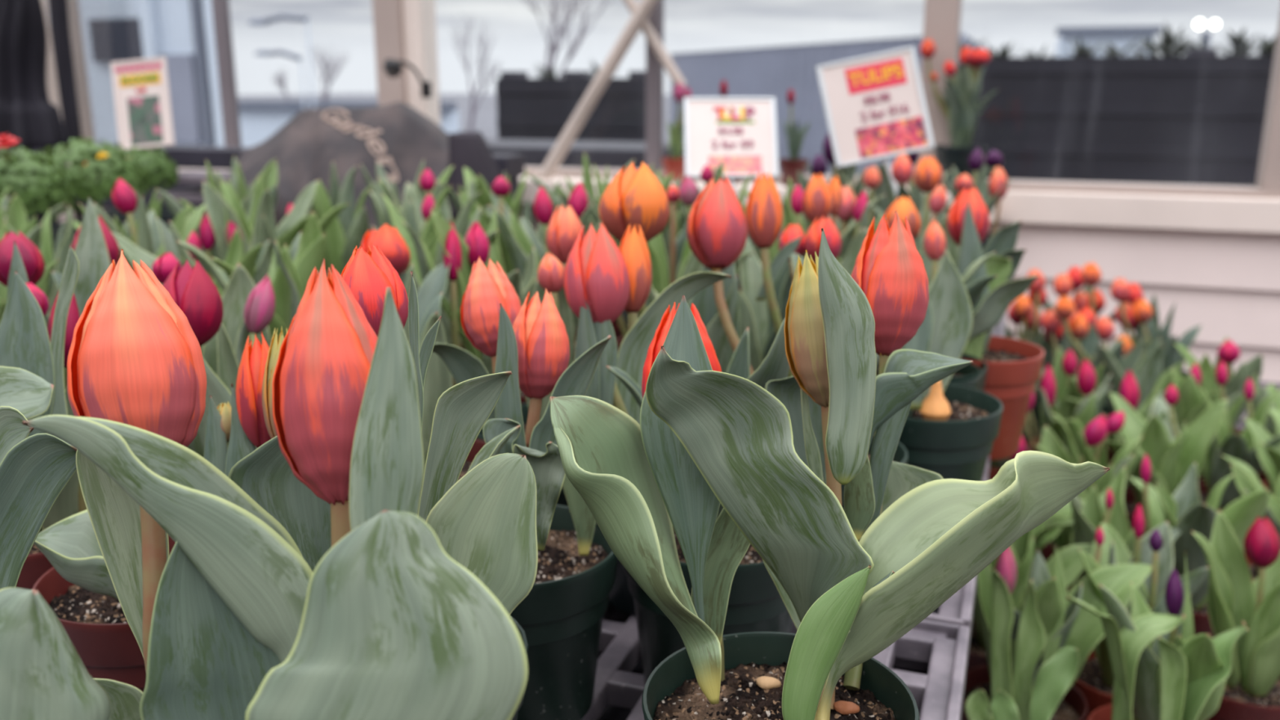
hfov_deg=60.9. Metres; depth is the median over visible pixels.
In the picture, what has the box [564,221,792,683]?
tulip
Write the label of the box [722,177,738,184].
pot
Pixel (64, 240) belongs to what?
tulip
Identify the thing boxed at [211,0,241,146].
trim
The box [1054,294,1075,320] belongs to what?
flower
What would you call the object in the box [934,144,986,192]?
pot
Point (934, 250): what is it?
tulip
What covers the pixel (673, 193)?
flower
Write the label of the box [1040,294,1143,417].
tulip
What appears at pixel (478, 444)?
pot
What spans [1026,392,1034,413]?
flower
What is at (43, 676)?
tulip
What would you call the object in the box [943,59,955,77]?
flower
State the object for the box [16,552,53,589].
pot
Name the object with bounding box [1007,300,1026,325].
flower
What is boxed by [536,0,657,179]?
trim
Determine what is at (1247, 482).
tulip
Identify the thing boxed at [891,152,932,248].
tulip
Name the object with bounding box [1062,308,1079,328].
flower
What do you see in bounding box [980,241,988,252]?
pot
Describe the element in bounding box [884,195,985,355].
tulip
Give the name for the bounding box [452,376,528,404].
pot
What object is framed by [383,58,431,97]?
gooseneck lamp
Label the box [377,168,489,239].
tulip
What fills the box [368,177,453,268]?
tulip
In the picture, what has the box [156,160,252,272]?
tulip
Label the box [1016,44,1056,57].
conifer
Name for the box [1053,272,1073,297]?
flower
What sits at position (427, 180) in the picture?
flower
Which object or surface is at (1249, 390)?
flower
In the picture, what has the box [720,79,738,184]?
tulip
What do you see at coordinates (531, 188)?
trim
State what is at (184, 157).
garden bench
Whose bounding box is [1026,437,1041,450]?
pot
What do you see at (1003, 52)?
conifer
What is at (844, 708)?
pebble
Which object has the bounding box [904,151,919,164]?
flower
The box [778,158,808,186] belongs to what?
pot
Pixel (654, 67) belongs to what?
trim
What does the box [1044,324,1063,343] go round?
flower
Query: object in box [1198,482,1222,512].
pot
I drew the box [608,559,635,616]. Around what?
pot
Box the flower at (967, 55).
[960,45,975,66]
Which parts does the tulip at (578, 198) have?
stem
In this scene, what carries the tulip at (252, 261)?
on the tray
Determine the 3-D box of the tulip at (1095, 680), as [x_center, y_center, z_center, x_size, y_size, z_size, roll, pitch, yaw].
[0.441,0.259,0.978,0.109,0.231,0.133,11,18,38]
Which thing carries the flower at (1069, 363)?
on the tulip at (1064, 366)
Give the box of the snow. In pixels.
[237,100,459,146]
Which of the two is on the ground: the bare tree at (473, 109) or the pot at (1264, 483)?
the bare tree at (473, 109)
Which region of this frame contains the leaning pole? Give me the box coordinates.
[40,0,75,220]
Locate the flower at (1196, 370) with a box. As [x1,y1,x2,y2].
[1189,362,1201,386]
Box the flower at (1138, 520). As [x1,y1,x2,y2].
[1133,502,1144,539]
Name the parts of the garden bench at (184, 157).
leg, rail, leg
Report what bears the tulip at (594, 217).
on the tray
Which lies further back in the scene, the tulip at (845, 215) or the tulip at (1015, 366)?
the tulip at (845, 215)
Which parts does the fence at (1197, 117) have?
rail, rail, rail, post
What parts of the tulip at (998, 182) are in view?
stem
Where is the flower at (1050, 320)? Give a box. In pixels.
[1040,308,1060,333]
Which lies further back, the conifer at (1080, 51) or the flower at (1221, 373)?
the conifer at (1080, 51)
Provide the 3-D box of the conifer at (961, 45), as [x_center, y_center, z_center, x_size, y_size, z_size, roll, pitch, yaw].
[1.549,-0.895,5.324,0.365,1.346,0.364,5,15,19]
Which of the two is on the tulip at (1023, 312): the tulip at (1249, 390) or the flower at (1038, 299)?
the flower at (1038, 299)
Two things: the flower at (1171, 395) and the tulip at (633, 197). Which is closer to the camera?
the tulip at (633, 197)
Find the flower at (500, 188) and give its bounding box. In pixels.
[491,176,510,197]
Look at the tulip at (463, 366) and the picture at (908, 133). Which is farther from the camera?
the picture at (908, 133)
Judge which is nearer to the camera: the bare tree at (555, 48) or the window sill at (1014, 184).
the window sill at (1014, 184)
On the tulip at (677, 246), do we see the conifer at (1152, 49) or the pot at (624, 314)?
the pot at (624, 314)
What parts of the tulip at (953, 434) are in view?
bulb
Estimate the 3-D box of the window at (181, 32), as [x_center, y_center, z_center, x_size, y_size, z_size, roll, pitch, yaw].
[-5.180,-3.559,10.766,2.578,3.800,0.170,5,15,19]
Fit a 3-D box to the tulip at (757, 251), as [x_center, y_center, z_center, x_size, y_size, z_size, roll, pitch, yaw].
[0.150,-0.139,1.454,0.107,0.205,0.107,0,14,0]
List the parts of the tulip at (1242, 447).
stem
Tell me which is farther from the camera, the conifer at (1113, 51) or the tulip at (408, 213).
the conifer at (1113, 51)
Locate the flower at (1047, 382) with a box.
[1040,364,1055,408]
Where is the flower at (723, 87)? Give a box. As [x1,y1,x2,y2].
[720,79,727,97]
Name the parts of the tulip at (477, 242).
stem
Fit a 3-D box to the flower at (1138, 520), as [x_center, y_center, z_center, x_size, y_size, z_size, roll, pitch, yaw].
[0.455,0.147,0.992,0.009,0.034,0.010,3,-9,12]
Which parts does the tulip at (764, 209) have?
stem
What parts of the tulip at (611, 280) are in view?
stem, stem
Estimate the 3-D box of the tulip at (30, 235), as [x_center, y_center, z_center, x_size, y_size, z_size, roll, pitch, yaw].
[-0.575,-0.013,0.963,0.117,0.207,0.108,4,15,16]
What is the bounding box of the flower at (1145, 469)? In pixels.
[1140,453,1151,484]
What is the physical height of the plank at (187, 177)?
0.019 m
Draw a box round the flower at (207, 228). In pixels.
[199,212,216,250]
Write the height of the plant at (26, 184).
0.263 m
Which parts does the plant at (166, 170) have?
pot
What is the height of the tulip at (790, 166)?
0.213 m
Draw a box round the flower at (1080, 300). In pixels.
[1071,289,1088,312]
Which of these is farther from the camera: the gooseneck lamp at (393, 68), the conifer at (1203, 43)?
the conifer at (1203, 43)
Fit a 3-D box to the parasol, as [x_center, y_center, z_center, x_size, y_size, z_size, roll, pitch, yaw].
[-1.595,-0.377,3.116,0.092,1.441,0.050,5,15,19]
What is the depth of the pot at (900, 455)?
0.72 m
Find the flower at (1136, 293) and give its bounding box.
[1124,282,1143,306]
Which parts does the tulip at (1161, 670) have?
stem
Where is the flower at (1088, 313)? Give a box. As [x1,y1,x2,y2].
[1078,306,1096,328]
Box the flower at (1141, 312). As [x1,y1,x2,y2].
[1131,297,1152,324]
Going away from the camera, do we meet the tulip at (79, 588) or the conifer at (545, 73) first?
the tulip at (79, 588)
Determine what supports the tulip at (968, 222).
on the tray at (958, 609)
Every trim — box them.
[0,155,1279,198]
[46,0,95,142]
[68,164,995,222]
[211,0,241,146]
[372,0,407,106]
[402,0,440,126]
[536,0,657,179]
[622,0,686,86]
[645,0,663,172]
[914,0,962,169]
[998,190,1279,234]
[1255,14,1279,190]
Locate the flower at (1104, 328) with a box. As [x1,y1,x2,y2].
[1094,315,1114,340]
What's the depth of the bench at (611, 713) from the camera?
0.64 m
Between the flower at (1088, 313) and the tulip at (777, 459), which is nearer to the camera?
the tulip at (777, 459)
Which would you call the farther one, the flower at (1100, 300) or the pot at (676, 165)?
the pot at (676, 165)
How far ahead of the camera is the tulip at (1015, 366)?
0.97 m
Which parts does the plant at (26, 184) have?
stem, pot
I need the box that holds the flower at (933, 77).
[928,71,937,82]
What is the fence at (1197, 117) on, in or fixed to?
on the ground
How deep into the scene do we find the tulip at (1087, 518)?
1.09 m
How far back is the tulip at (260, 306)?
0.70 m
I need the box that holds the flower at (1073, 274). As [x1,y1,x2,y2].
[1066,265,1084,290]
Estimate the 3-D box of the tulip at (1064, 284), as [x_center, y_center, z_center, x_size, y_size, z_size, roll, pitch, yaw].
[0.810,-0.037,2.001,0.144,0.297,0.135,3,15,10]
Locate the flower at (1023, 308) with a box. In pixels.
[1013,293,1033,319]
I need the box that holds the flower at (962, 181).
[954,173,973,192]
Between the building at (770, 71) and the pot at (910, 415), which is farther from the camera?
the building at (770, 71)
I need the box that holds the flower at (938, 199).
[928,183,946,213]
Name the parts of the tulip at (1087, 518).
stem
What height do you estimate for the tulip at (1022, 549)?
0.245 m
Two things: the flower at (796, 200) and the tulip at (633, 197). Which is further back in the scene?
the flower at (796, 200)
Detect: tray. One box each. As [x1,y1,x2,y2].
[581,602,969,719]
[924,455,990,668]
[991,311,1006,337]
[1236,381,1279,430]
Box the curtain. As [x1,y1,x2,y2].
[0,0,68,226]
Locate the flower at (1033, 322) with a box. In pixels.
[1026,306,1041,330]
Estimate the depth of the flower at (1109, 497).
1.04 m
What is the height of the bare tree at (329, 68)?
1.926 m
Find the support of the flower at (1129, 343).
on the tulip at (1138, 316)
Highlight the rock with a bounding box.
[196,102,512,260]
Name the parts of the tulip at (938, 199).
stem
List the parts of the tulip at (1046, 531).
stem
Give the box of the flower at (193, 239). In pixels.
[186,230,201,260]
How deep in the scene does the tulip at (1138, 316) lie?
1.90 m
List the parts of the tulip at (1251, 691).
stem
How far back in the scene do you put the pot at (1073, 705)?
0.96 m
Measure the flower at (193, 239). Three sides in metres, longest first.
0.030 x 0.014 x 0.013 m
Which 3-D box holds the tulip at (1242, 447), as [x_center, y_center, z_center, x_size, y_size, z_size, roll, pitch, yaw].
[0.730,0.153,1.381,0.137,0.237,0.122,5,15,19]
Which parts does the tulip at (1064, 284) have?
stem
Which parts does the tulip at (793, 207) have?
stem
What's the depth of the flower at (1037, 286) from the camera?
1.85 m
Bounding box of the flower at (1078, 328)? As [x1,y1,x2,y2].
[1068,313,1088,339]
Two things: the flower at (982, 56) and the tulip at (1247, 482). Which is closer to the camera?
the tulip at (1247, 482)
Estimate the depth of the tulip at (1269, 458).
1.31 m
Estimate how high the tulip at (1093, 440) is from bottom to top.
0.240 m
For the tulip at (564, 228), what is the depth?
0.74 m
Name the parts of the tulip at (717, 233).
stem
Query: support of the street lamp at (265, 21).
on the ground
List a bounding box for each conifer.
[533,62,563,78]
[587,58,620,78]
[957,35,990,74]
[983,40,1021,57]
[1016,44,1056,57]
[1048,35,1107,57]
[1097,38,1142,57]
[1125,34,1161,56]
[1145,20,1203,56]
[1182,34,1235,56]
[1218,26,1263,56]
[1244,34,1276,56]
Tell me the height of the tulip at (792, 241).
0.220 m
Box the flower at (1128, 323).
[1120,306,1138,331]
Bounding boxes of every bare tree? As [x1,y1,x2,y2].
[271,68,289,100]
[307,44,350,101]
[449,10,503,132]
[524,0,613,78]
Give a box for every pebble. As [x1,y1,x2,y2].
[755,675,781,689]
[833,700,860,715]
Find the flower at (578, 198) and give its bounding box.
[568,182,587,219]
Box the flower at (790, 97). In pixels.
[786,88,795,105]
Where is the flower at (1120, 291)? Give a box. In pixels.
[1110,276,1130,302]
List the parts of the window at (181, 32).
door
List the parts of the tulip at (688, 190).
stem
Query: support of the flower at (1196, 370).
on the tulip at (1191, 403)
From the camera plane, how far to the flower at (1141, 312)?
1.88 m
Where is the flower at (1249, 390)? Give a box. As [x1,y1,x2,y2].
[1244,377,1254,400]
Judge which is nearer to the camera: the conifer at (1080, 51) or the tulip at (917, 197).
the tulip at (917, 197)
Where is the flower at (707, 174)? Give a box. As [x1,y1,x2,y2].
[700,164,714,182]
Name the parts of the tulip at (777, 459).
stem, stem, stem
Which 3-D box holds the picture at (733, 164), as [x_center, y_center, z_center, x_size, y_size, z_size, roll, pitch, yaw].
[0.139,-0.284,1.584,0.077,0.030,0.001,0,-19,0]
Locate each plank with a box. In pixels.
[155,188,204,204]
[161,170,231,185]
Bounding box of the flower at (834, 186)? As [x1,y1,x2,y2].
[828,174,842,215]
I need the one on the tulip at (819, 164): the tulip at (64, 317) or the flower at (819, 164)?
the flower at (819, 164)
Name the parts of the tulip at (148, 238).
stem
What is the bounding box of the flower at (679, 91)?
[673,81,685,102]
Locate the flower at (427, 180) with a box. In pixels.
[419,168,435,191]
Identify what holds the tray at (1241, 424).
on the bench
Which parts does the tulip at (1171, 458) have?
stem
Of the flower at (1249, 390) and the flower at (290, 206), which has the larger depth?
the flower at (1249, 390)
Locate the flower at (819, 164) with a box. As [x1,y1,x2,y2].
[811,153,827,177]
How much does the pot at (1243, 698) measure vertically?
0.095 m
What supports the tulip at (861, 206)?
on the tray at (958, 609)
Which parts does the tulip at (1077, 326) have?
stem, stem, stem, stem, stem, stem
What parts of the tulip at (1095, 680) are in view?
stem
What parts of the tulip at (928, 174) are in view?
stem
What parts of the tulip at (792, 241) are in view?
stem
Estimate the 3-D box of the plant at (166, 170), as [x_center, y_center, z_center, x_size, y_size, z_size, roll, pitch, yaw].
[-0.810,-0.238,1.792,0.139,0.230,0.139,-11,18,-37]
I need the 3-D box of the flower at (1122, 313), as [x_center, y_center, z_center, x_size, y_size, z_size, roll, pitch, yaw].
[0.863,-0.084,1.940,0.033,0.047,0.033,11,-6,-25]
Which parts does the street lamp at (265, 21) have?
arm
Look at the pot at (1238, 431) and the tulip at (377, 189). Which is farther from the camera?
the pot at (1238, 431)
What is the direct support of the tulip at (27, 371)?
on the tray
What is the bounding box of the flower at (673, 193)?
[666,185,679,203]
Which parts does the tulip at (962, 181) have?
stem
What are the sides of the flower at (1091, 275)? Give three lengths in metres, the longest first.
0.047 x 0.034 x 0.034 m
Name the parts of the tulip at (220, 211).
stem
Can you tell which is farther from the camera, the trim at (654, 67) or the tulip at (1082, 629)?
the trim at (654, 67)
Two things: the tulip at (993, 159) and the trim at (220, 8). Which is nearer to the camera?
the tulip at (993, 159)
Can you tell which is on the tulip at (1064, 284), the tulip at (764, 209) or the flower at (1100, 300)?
the flower at (1100, 300)
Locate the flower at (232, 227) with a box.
[224,221,242,246]
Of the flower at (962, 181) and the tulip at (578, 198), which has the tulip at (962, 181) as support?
the flower at (962, 181)
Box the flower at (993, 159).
[984,149,1003,168]
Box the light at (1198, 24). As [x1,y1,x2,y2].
[1192,18,1219,48]
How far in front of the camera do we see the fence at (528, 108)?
4.84 m
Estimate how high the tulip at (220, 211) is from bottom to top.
0.238 m
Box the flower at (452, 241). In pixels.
[443,222,462,281]
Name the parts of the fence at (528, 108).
post, rail, rail, post, post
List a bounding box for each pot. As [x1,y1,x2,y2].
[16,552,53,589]
[31,534,175,692]
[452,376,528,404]
[466,439,485,462]
[476,403,568,506]
[509,615,528,719]
[510,504,617,719]
[573,327,577,361]
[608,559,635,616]
[612,313,623,338]
[616,337,623,351]
[621,561,792,683]
[622,310,627,328]
[641,631,919,719]
[662,156,684,182]
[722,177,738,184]
[737,267,741,286]
[737,285,742,293]
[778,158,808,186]
[841,435,907,541]
[898,383,1003,480]
[907,409,914,417]
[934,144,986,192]
[960,335,1044,460]
[961,664,1088,719]
[966,618,987,671]
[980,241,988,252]
[982,231,991,241]
[988,467,999,479]
[1023,368,1052,446]
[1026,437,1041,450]
[1041,543,1072,588]
[1046,526,1132,544]
[1073,648,1112,719]
[1087,703,1112,719]
[1100,405,1111,417]
[1106,443,1115,462]
[1107,462,1133,491]
[1124,490,1151,537]
[1192,613,1214,638]
[1197,478,1205,482]
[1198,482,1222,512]
[1206,676,1279,719]
[1235,427,1243,435]
[1257,472,1266,482]
[1260,480,1267,488]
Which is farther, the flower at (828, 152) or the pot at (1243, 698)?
the flower at (828, 152)
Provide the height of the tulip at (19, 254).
0.238 m
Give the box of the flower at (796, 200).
[790,183,804,214]
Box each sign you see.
[110,56,174,171]
[684,97,778,188]
[815,45,934,198]
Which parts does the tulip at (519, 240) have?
stem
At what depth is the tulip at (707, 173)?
1.29 m
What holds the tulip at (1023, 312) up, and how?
on the tray
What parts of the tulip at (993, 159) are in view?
stem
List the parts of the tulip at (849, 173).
stem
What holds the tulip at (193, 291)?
on the tray
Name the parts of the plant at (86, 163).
pot, stem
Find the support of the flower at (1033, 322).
on the tulip at (1023, 312)
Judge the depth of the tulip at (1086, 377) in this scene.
1.47 m
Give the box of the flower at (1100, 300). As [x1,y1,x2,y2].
[1087,288,1105,314]
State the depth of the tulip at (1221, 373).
1.49 m
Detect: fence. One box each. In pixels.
[495,71,645,142]
[961,48,1273,186]
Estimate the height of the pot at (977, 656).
0.095 m
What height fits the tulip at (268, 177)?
0.238 m
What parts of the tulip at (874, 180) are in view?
stem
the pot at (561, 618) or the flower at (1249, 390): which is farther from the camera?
the flower at (1249, 390)
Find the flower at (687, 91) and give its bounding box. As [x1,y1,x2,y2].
[684,87,692,97]
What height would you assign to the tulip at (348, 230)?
0.240 m
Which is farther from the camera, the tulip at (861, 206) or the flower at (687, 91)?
the flower at (687, 91)
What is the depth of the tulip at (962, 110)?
2.26 m
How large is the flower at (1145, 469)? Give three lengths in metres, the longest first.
0.033 x 0.010 x 0.010 m
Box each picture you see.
[126,94,163,145]
[708,155,762,173]
[854,115,928,158]
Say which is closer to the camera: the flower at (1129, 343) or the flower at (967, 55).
the flower at (1129, 343)
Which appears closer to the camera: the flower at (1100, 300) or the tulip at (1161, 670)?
the tulip at (1161, 670)
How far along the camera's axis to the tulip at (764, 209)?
0.79 m
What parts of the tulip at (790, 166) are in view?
stem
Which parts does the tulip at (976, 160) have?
stem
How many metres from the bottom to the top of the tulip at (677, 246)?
0.226 m
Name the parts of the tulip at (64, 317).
stem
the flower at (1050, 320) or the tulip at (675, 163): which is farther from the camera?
the tulip at (675, 163)
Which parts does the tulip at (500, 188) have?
stem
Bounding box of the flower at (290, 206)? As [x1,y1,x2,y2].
[285,203,293,216]
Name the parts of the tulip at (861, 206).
stem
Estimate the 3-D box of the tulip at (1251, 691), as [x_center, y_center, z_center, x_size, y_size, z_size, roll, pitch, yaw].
[0.539,0.256,0.968,0.112,0.243,0.107,7,16,24]
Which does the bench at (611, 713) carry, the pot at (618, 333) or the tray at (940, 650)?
the tray at (940, 650)
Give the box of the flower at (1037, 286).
[1026,267,1045,293]
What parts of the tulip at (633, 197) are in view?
stem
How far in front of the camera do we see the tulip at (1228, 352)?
1.60 m
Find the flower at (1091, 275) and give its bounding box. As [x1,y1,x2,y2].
[1080,261,1101,287]
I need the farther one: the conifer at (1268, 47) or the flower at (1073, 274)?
the conifer at (1268, 47)
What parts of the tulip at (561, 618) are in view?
stem, stem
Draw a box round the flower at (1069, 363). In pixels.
[1062,349,1077,376]
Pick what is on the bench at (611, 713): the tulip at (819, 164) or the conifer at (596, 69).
the tulip at (819, 164)
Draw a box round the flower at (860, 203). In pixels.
[853,190,867,223]
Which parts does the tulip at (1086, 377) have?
stem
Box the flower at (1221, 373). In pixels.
[1215,360,1228,386]
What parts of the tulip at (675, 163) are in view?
stem, stem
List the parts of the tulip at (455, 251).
stem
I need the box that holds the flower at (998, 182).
[988,165,1008,199]
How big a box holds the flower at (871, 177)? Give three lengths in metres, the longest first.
0.036 x 0.024 x 0.024 m
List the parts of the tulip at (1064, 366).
stem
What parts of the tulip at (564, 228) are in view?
stem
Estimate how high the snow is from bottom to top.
0.818 m
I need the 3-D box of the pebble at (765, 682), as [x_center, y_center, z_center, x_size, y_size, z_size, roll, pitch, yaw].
[0.054,0.135,0.455,0.010,0.005,0.007,5,15,19]
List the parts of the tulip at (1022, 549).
stem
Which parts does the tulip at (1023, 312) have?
stem, stem, stem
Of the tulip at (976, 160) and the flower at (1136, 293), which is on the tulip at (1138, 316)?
the flower at (1136, 293)
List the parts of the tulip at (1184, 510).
stem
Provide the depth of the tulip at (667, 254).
1.42 m
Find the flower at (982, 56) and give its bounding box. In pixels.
[974,47,990,66]
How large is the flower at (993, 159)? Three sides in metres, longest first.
0.027 x 0.026 x 0.026 m
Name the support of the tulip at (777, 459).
on the tray at (940, 650)
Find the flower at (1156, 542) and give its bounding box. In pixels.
[1148,528,1163,551]
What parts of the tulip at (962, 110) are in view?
stem, stem, stem, stem, stem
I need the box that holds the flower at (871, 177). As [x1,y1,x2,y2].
[862,164,880,189]
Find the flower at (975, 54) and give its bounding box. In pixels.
[971,50,979,67]
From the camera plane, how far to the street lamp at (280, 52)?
14.90 m
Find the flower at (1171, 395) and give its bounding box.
[1164,383,1178,405]
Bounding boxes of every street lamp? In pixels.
[248,13,314,108]
[253,49,305,109]
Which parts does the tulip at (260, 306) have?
stem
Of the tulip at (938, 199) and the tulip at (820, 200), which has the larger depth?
the tulip at (938, 199)
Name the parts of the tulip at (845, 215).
stem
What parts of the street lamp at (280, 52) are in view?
arm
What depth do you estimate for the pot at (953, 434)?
0.79 m
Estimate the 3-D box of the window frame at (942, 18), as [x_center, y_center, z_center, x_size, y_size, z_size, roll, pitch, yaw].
[0.652,-1.195,2.225,0.069,1.632,0.120,5,15,19]
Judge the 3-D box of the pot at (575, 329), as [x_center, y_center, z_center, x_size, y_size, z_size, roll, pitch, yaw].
[-0.083,0.026,1.033,0.108,0.095,0.108,5,15,19]
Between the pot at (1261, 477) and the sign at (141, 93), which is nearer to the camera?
the pot at (1261, 477)
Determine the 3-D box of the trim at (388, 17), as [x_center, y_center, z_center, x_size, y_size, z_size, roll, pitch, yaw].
[-0.615,-1.305,2.655,0.074,1.632,0.120,5,15,19]
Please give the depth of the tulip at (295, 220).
1.18 m
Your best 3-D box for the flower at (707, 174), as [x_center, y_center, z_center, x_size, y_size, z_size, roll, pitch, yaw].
[0.077,-0.214,1.252,0.016,0.022,0.017,8,16,29]
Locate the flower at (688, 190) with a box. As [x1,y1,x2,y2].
[679,175,697,206]
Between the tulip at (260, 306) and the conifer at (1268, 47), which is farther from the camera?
the conifer at (1268, 47)
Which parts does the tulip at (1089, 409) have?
stem, stem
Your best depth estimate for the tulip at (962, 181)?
1.34 m
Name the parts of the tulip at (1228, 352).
stem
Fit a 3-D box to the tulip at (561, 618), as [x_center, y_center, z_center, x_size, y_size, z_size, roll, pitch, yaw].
[-0.056,0.072,0.557,0.108,0.243,0.134,-13,19,-42]
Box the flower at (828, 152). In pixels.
[822,130,835,165]
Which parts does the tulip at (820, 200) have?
stem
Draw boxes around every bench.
[8,142,524,224]
[597,606,939,719]
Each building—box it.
[670,33,982,175]
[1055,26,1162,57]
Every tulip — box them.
[0,187,10,235]
[0,193,65,249]
[0,230,49,328]
[0,252,271,436]
[0,258,59,323]
[0,405,142,719]
[4,205,73,315]
[16,244,86,589]
[22,248,537,719]
[25,282,48,316]
[26,224,42,241]
[31,326,287,692]
[51,196,148,315]
[72,188,161,242]
[79,177,206,271]
[111,216,270,350]
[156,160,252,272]
[162,259,257,457]
[176,210,325,342]
[198,176,349,286]
[204,155,277,212]
[224,178,317,251]
[243,274,485,481]
[285,160,372,277]
[331,223,449,345]
[341,243,528,719]
[360,159,453,229]
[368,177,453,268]
[371,193,499,350]
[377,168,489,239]
[420,208,537,404]
[432,271,731,616]
[435,166,528,222]
[458,176,562,275]
[460,256,617,719]
[476,204,585,506]
[488,185,601,361]
[526,151,662,326]
[549,210,1110,719]
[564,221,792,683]
[568,182,754,351]
[573,163,683,338]
[599,161,739,373]
[622,185,687,328]
[656,159,724,254]
[662,81,692,182]
[662,173,681,266]
[673,171,754,293]
[686,175,907,541]
[701,216,841,372]
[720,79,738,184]
[737,195,786,286]
[742,176,885,264]
[745,171,914,417]
[755,222,995,395]
[778,88,810,186]
[797,130,857,231]
[801,172,864,275]
[804,153,878,199]
[806,181,882,262]
[835,162,915,227]
[835,173,973,239]
[836,185,856,234]
[848,186,990,333]
[871,155,955,253]
[875,218,997,391]
[876,151,951,214]
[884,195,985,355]
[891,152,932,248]
[898,252,1003,480]
[919,183,946,253]
[920,38,998,192]
[942,149,1003,241]
[946,146,990,252]
[960,220,1044,460]
[961,546,1153,719]
[965,545,1079,719]
[966,526,1104,671]
[976,165,1012,238]
[988,358,1096,479]
[1004,267,1064,446]
[1009,425,1142,588]
[1024,373,1111,457]
[1026,346,1104,450]
[1031,487,1113,558]
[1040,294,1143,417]
[1040,364,1176,491]
[1042,261,1128,377]
[1046,410,1143,544]
[1066,466,1182,593]
[1066,551,1248,719]
[1073,521,1209,719]
[1099,337,1183,462]
[1106,369,1227,537]
[1110,276,1202,386]
[1128,453,1269,638]
[1164,383,1279,512]
[1172,353,1245,482]
[1173,336,1262,435]
[1191,509,1279,719]
[1215,360,1279,482]
[1220,454,1279,582]
[1244,377,1279,496]
[1244,417,1279,495]
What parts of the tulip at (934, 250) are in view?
stem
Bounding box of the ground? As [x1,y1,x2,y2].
[237,93,671,142]
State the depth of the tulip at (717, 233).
0.71 m
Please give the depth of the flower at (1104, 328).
1.82 m
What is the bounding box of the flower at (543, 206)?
[533,185,553,225]
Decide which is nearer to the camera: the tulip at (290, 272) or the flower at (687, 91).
the tulip at (290, 272)
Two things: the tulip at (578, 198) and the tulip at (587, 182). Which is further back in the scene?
the tulip at (587, 182)
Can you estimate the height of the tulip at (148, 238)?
0.243 m
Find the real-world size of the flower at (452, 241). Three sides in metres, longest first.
0.049 x 0.014 x 0.014 m
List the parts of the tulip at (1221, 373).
stem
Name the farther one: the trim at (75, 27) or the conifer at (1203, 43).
the conifer at (1203, 43)
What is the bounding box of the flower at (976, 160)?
[968,146,984,171]
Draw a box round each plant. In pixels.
[0,133,75,256]
[36,137,150,233]
[102,146,191,244]
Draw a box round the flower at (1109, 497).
[1105,487,1113,509]
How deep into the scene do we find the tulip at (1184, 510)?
1.09 m
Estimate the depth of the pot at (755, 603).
0.57 m
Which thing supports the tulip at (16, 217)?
on the tray
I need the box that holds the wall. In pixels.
[4,195,1279,382]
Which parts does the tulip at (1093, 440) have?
stem, stem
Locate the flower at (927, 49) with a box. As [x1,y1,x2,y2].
[920,38,935,59]
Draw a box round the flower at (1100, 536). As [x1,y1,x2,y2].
[1095,526,1104,546]
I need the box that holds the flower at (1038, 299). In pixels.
[1027,288,1047,307]
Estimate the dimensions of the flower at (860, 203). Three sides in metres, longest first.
0.037 x 0.015 x 0.014 m
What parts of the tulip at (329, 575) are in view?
stem, stem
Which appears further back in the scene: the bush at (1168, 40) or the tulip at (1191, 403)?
the bush at (1168, 40)
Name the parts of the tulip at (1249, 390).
stem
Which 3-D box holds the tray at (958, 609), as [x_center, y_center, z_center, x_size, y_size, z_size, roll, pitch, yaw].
[0.136,0.106,0.960,0.322,0.036,0.506,5,15,19]
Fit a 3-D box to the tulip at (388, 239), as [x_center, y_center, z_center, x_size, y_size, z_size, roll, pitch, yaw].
[-0.177,0.017,0.795,0.113,0.231,0.107,-6,16,-22]
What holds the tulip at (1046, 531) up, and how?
on the tray
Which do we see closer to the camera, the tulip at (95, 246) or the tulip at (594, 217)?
the tulip at (95, 246)
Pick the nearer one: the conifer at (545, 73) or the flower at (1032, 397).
the flower at (1032, 397)
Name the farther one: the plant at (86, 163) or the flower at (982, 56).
the flower at (982, 56)
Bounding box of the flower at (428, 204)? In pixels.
[421,193,435,221]
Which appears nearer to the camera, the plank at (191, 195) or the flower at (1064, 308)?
the flower at (1064, 308)
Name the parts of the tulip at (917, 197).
stem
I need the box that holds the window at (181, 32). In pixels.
[45,0,224,146]
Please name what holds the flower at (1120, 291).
on the tulip at (1138, 316)
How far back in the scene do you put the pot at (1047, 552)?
1.25 m
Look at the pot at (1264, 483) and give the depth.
1.44 m
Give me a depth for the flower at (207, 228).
1.05 m
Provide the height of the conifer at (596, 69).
1.268 m
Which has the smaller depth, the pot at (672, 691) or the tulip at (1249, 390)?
the pot at (672, 691)
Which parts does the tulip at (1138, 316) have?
stem, stem, stem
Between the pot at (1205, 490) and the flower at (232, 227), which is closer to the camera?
the flower at (232, 227)
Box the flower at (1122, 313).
[1114,301,1133,324]
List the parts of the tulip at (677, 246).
stem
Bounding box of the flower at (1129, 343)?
[1115,333,1133,358]

